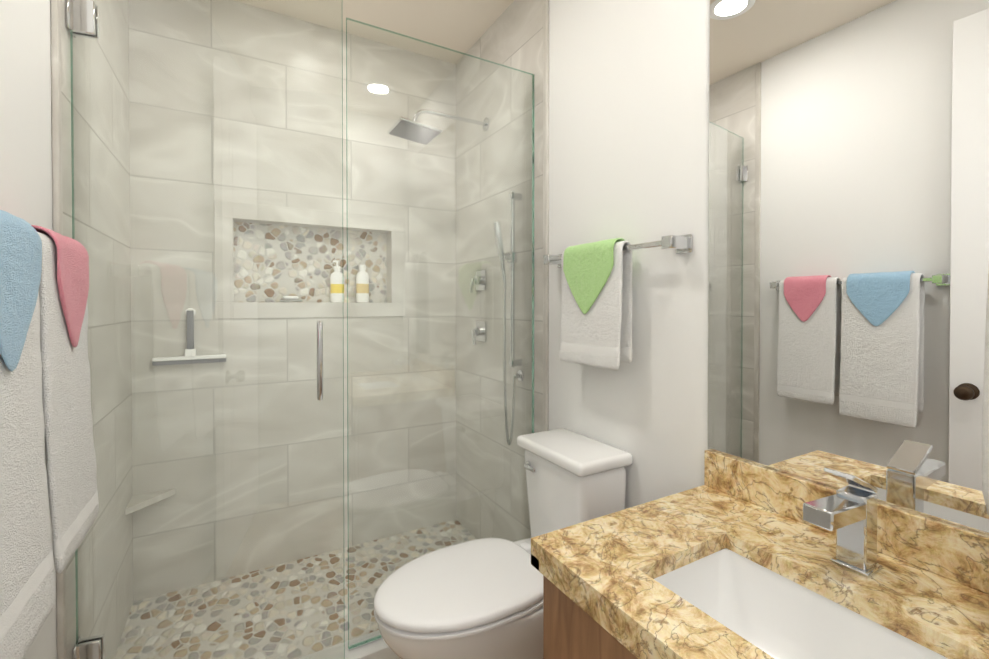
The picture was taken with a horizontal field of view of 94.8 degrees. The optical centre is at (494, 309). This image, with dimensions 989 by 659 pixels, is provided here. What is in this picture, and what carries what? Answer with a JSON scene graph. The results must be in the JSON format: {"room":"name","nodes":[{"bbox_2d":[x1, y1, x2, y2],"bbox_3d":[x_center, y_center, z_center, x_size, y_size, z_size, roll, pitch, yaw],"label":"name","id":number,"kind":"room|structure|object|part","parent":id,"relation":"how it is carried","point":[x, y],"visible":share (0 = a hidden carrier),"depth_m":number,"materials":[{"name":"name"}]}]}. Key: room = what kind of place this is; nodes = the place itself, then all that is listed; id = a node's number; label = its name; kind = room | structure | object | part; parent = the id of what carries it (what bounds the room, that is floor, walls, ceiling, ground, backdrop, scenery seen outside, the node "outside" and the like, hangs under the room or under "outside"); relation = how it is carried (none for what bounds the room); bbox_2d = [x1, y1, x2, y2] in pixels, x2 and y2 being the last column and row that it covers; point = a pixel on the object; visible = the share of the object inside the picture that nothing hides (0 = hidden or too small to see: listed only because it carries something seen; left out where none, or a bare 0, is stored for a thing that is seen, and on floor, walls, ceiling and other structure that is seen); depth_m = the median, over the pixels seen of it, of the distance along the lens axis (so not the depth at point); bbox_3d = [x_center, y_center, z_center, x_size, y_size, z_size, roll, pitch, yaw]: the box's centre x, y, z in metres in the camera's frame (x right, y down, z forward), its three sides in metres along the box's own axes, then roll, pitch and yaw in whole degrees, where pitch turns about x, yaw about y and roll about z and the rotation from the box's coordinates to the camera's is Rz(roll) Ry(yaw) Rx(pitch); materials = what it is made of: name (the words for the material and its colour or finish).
{"room":"bathroom","nodes":[
{"label":"bathroom","id":0,"kind":"room"},
{"bbox_2d":[0,0,56,658],"bbox_3d":[-0.975,-0.058,0.814,0.100,2.680,2.837,0,1,-30],"label":"wall","id":1,"kind":"structure","parent":0,"point":[25,125],"depth_m":1.00,"materials":[{"name":"white paint"}]},
{"bbox_2d":[0,210,98,658],"bbox_3d":[-0.821,0.185,0.767,0.118,0.680,0.721,0,1,-30],"label":"towel rail","id":2,"kind":"object","parent":1,"relation":"attached to","point":[48,466],"visible":1,"depth_m":0.76,"materials":[{"name":"white fabric"}]},
{"bbox_2d":[0,292,55,658],"bbox_3d":[-0.736,0.191,0.656,0.081,0.668,0.291,0,1,-30],"label":"towel","id":3,"kind":"object","parent":2,"relation":"hanging from","point":[27,576],"depth_m":0.70,"materials":[{"name":"white fabric"}]},
{"bbox_2d":[37,232,98,573],"bbox_3d":[-0.884,0.169,0.916,0.080,0.628,0.272,0,1,-30],"label":"towel","id":4,"kind":"object","parent":2,"relation":"hanging from","point":[70,457],"depth_m":0.88,"materials":[{"name":"white fabric"}]},
{"bbox_2d":[50,0,66,658],"bbox_3d":[-1.096,-0.062,1.142,0.014,2.680,0.028,0,1,-30],"label":"trim","id":5,"kind":"structure","parent":1,"relation":"attached to","point":[57,200],"depth_m":1.13,"materials":[{"name":"stone"}]},
{"bbox_2d":[61,0,132,658],"bbox_3d":[-1.316,-0.066,1.527,0.012,2.680,0.860,0,1,-30],"label":"wall tile","id":6,"kind":"structure","parent":1,"relation":"attached to","point":[68,160],"depth_m":1.52,"materials":[{"name":"stone"}]},
{"bbox_2d":[125,488,175,514],"bbox_3d":[-1.421,0.796,1.885,0.150,0.025,0.150,0,1,-30],"label":"corner shelf","id":7,"kind":"object","parent":6,"relation":"attached to","point":[149,500],"depth_m":1.89,"materials":[{"name":"stone"}]},
{"bbox_2d":[70,0,344,658],"bbox_3d":[-0.810,0.093,1.347,0.688,2.183,0.010,0,1,-22],"label":"shower door","id":8,"kind":"structure","parent":6,"relation":"attached to","point":[162,336],"depth_m":1.34,"materials":[{"name":"clear glass"}]},
{"bbox_2d":[128,0,455,601],"bbox_3d":[-0.922,-0.074,2.359,1.720,2.680,0.204,0,1,-30],"label":"wall","id":9,"kind":"structure","parent":0,"point":[343,259],"depth_m":2.20,"materials":[{"name":"tile"}]},
{"bbox_2d":[152,308,225,365],"bbox_3d":[-1.335,0.117,1.994,0.270,0.245,0.032,0,1,-30],"label":"squeegee","id":10,"kind":"object","parent":9,"relation":"hanging from","point":[190,346],"depth_m":1.98,"materials":[{"name":"white plastic"}]},
{"bbox_2d":[279,296,301,301],"bbox_3d":[-1.009,-0.050,2.249,0.100,0.031,0.060,0,1,-30],"label":"soap dish","id":11,"kind":"object","parent":9,"relation":"in","point":[295,298],"depth_m":2.23,"materials":[{"name":"white ceramic"}]},
{"bbox_2d":[330,260,343,301],"bbox_3d":[-0.816,-0.144,2.357,0.068,0.217,0.042,0,1,-30],"label":"bottle","id":12,"kind":"object","parent":9,"relation":"in","point":[339,285],"visible":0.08,"depth_m":2.34,"materials":[{"name":"white plastic"}]},
{"bbox_2d":[356,265,368,301],"bbox_3d":[-0.703,-0.136,2.422,0.066,0.200,0.041,0,1,-30],"label":"bottle","id":13,"kind":"object","parent":9,"relation":"in","point":[359,282],"depth_m":2.40,"materials":[{"name":"white plastic"}]},
{"bbox_2d":[235,0,513,63],"bbox_3d":[-0.271,-1.452,1.200,1.720,0.100,2.837,0,1,-30],"label":"ceiling","id":14,"kind":"structure","parent":0,"point":[462,26],"depth_m":2.21,"materials":[{"name":"beige paint"}]},
{"bbox_2d":[549,0,709,508],"bbox_3d":[0.433,-0.067,1.615,0.100,2.680,2.837,0,1,-30],"label":"wall","id":15,"kind":"structure","parent":0,"point":[629,83],"depth_m":1.45,"materials":[{"name":"white paint"}]},
{"bbox_2d":[299,630,400,658],"bbox_3d":[-0.482,1.231,1.598,1.520,0.085,0.105,0,1,-30],"label":"sill","id":16,"kind":"structure","parent":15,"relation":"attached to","point":[380,649],"depth_m":1.58,"materials":[{"name":"white stone"}]},
{"bbox_2d":[346,18,534,650],"bbox_3d":[-0.172,0.091,1.766,0.779,2.189,0.018,0,1,-30],"label":"shower panel","id":17,"kind":"object","parent":16,"relation":"on","point":[364,643],"visible":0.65,"depth_m":1.73,"materials":[{"name":"clear glass"}]},
{"bbox_2d":[456,0,542,541],"bbox_3d":[-0.006,-0.073,2.273,0.012,2.680,0.860,0,1,-30],"label":"wall tile","id":18,"kind":"structure","parent":15,"relation":"attached to","point":[511,36],"depth_m":2.22,"materials":[{"name":"stone"}]},
{"bbox_2d":[387,109,489,144],"bbox_3d":[-0.251,-0.890,2.192,0.484,0.158,0.200,0,1,-30],"label":"shower head","id":19,"kind":"object","parent":18,"relation":"attached to","point":[414,137],"depth_m":2.13},
{"bbox_2d":[469,270,485,292],"bbox_3d":[-0.092,-0.141,2.353,0.058,0.120,0.104,0,1,-30],"label":"valve","id":20,"kind":"object","parent":18,"relation":"attached to","point":[476,281],"depth_m":2.34,"materials":[{"name":"silver metal"}]},
{"bbox_2d":[471,321,485,344],"bbox_3d":[-0.092,0.124,2.356,0.058,0.121,0.104,0,1,-30],"label":"valve","id":21,"kind":"object","parent":18,"relation":"attached to","point":[477,330],"depth_m":2.34,"materials":[{"name":"silver metal"}]},
{"bbox_2d":[493,191,523,445],"bbox_3d":[0.059,0.041,2.008,0.138,1.124,0.050,0,1,-30],"label":"shower rail","id":22,"kind":"object","parent":18,"relation":"attached to","point":[512,307],"depth_m":2.01,"materials":[{"name":"silver metal"}]},
{"bbox_2d":[543,0,548,430],"bbox_3d":[0.213,-0.069,1.886,0.014,2.680,0.028,0,1,-30],"label":"trim","id":23,"kind":"structure","parent":15,"relation":"attached to","point":[545,213],"depth_m":1.88,"materials":[{"name":"stone"}]},
{"bbox_2d":[544,234,692,369],"bbox_3d":[0.363,-0.019,1.528,0.106,0.417,0.617,0,1,-30],"label":"towel rail","id":24,"kind":"object","parent":15,"relation":"attached to","point":[596,311],"visible":1,"depth_m":1.47,"materials":[{"name":"white fabric"}]},
{"bbox_2d":[559,241,631,369],"bbox_3d":[0.334,-0.013,1.538,0.065,0.406,0.302,0,1,-30],"label":"towel","id":25,"kind":"object","parent":24,"relation":"hanging from","point":[596,315],"depth_m":1.48,"materials":[{"name":"white fabric"}]},
{"bbox_2d":[708,0,988,534],"bbox_3d":[0.810,-0.346,0.838,0.006,1.464,0.912,0,1,-30],"label":"mirror","id":26,"kind":"object","parent":15,"relation":"attached to","point":[848,214],"visible":1,"depth_m":0.94,"materials":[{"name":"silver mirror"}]},
{"bbox_2d":[982,271,988,514],"bbox_3d":[0.812,0.131,0.736,0.093,0.381,0.008,0,1,-30],"label":"towel","id":27,"kind":"object","parent":15,"relation":"attached to","point":[985,455],"visible":1,"depth_m":0.71,"materials":[{"name":"white fabric"}]},
{"bbox_3d":[-0.271,1.328,1.229,1.720,0.100,2.837,0,1,-30],"label":"floor","id":28,"kind":"structure","parent":0,"visible":0},
{"bbox_2d":[114,519,475,658],"bbox_3d":[-0.689,1.252,1.964,1.496,0.035,0.745,0,1,-30],"label":"shower floor","id":29,"kind":"structure","parent":28,"relation":"on","point":[312,609],"depth_m":1.88,"materials":[{"name":"stone"}]},
{"bbox_2d":[374,428,632,658],"bbox_3d":[0.019,0.870,1.434,0.792,0.810,0.378,0,1,-30],"label":"toilet","id":30,"kind":"object","parent":28,"relation":"on","point":[481,598],"visible":0.71,"depth_m":1.35,"materials":[{"name":"white ceramic"}]},
{"bbox_3d":[-0.099,0.823,1.366,0.523,0.054,0.380,0,1,-30],"label":"seat","id":31,"kind":"part","parent":30,"relation":"part of","materials":[{"name":"white plastic"}]},
{"bbox_3d":[0.015,1.063,1.433,0.770,0.425,0.372,0,1,-30],"label":"bowl","id":32,"kind":"part","parent":30,"relation":"part of","materials":[{"name":"white ceramic"}]},
{"bbox_3d":[0.264,0.660,1.571,0.228,0.392,0.364,0,1,-30],"label":"tank","id":33,"kind":"part","parent":30,"relation":"part of","materials":[{"name":"white ceramic"}]},
{"bbox_2d":[531,449,988,658],"bbox_3d":[0.549,0.788,0.701,0.606,0.989,0.912,0,1,-30],"label":"bathroom vanity","id":34,"kind":"object","parent":28,"relation":"on","point":[732,557],"visible":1,"depth_m":0.85,"materials":[{"name":"beige stone"}]},
{"bbox_2d":[654,548,947,658],"bbox_3d":[0.484,0.596,0.729,0.325,0.161,0.475,0,1,-30],"label":"sink","id":35,"kind":"object","parent":34,"relation":"in","point":[777,611],"depth_m":0.87,"materials":[{"name":"white ceramic"}]},
{"bbox_2d":[802,468,882,576],"bbox_3d":[0.629,0.387,0.824,0.176,0.189,0.060,0,1,-30],"label":"faucet","id":36,"kind":"object","parent":34,"relation":"on","point":[852,511],"depth_m":0.83,"materials":[{"name":"silver metal"}]}
]}

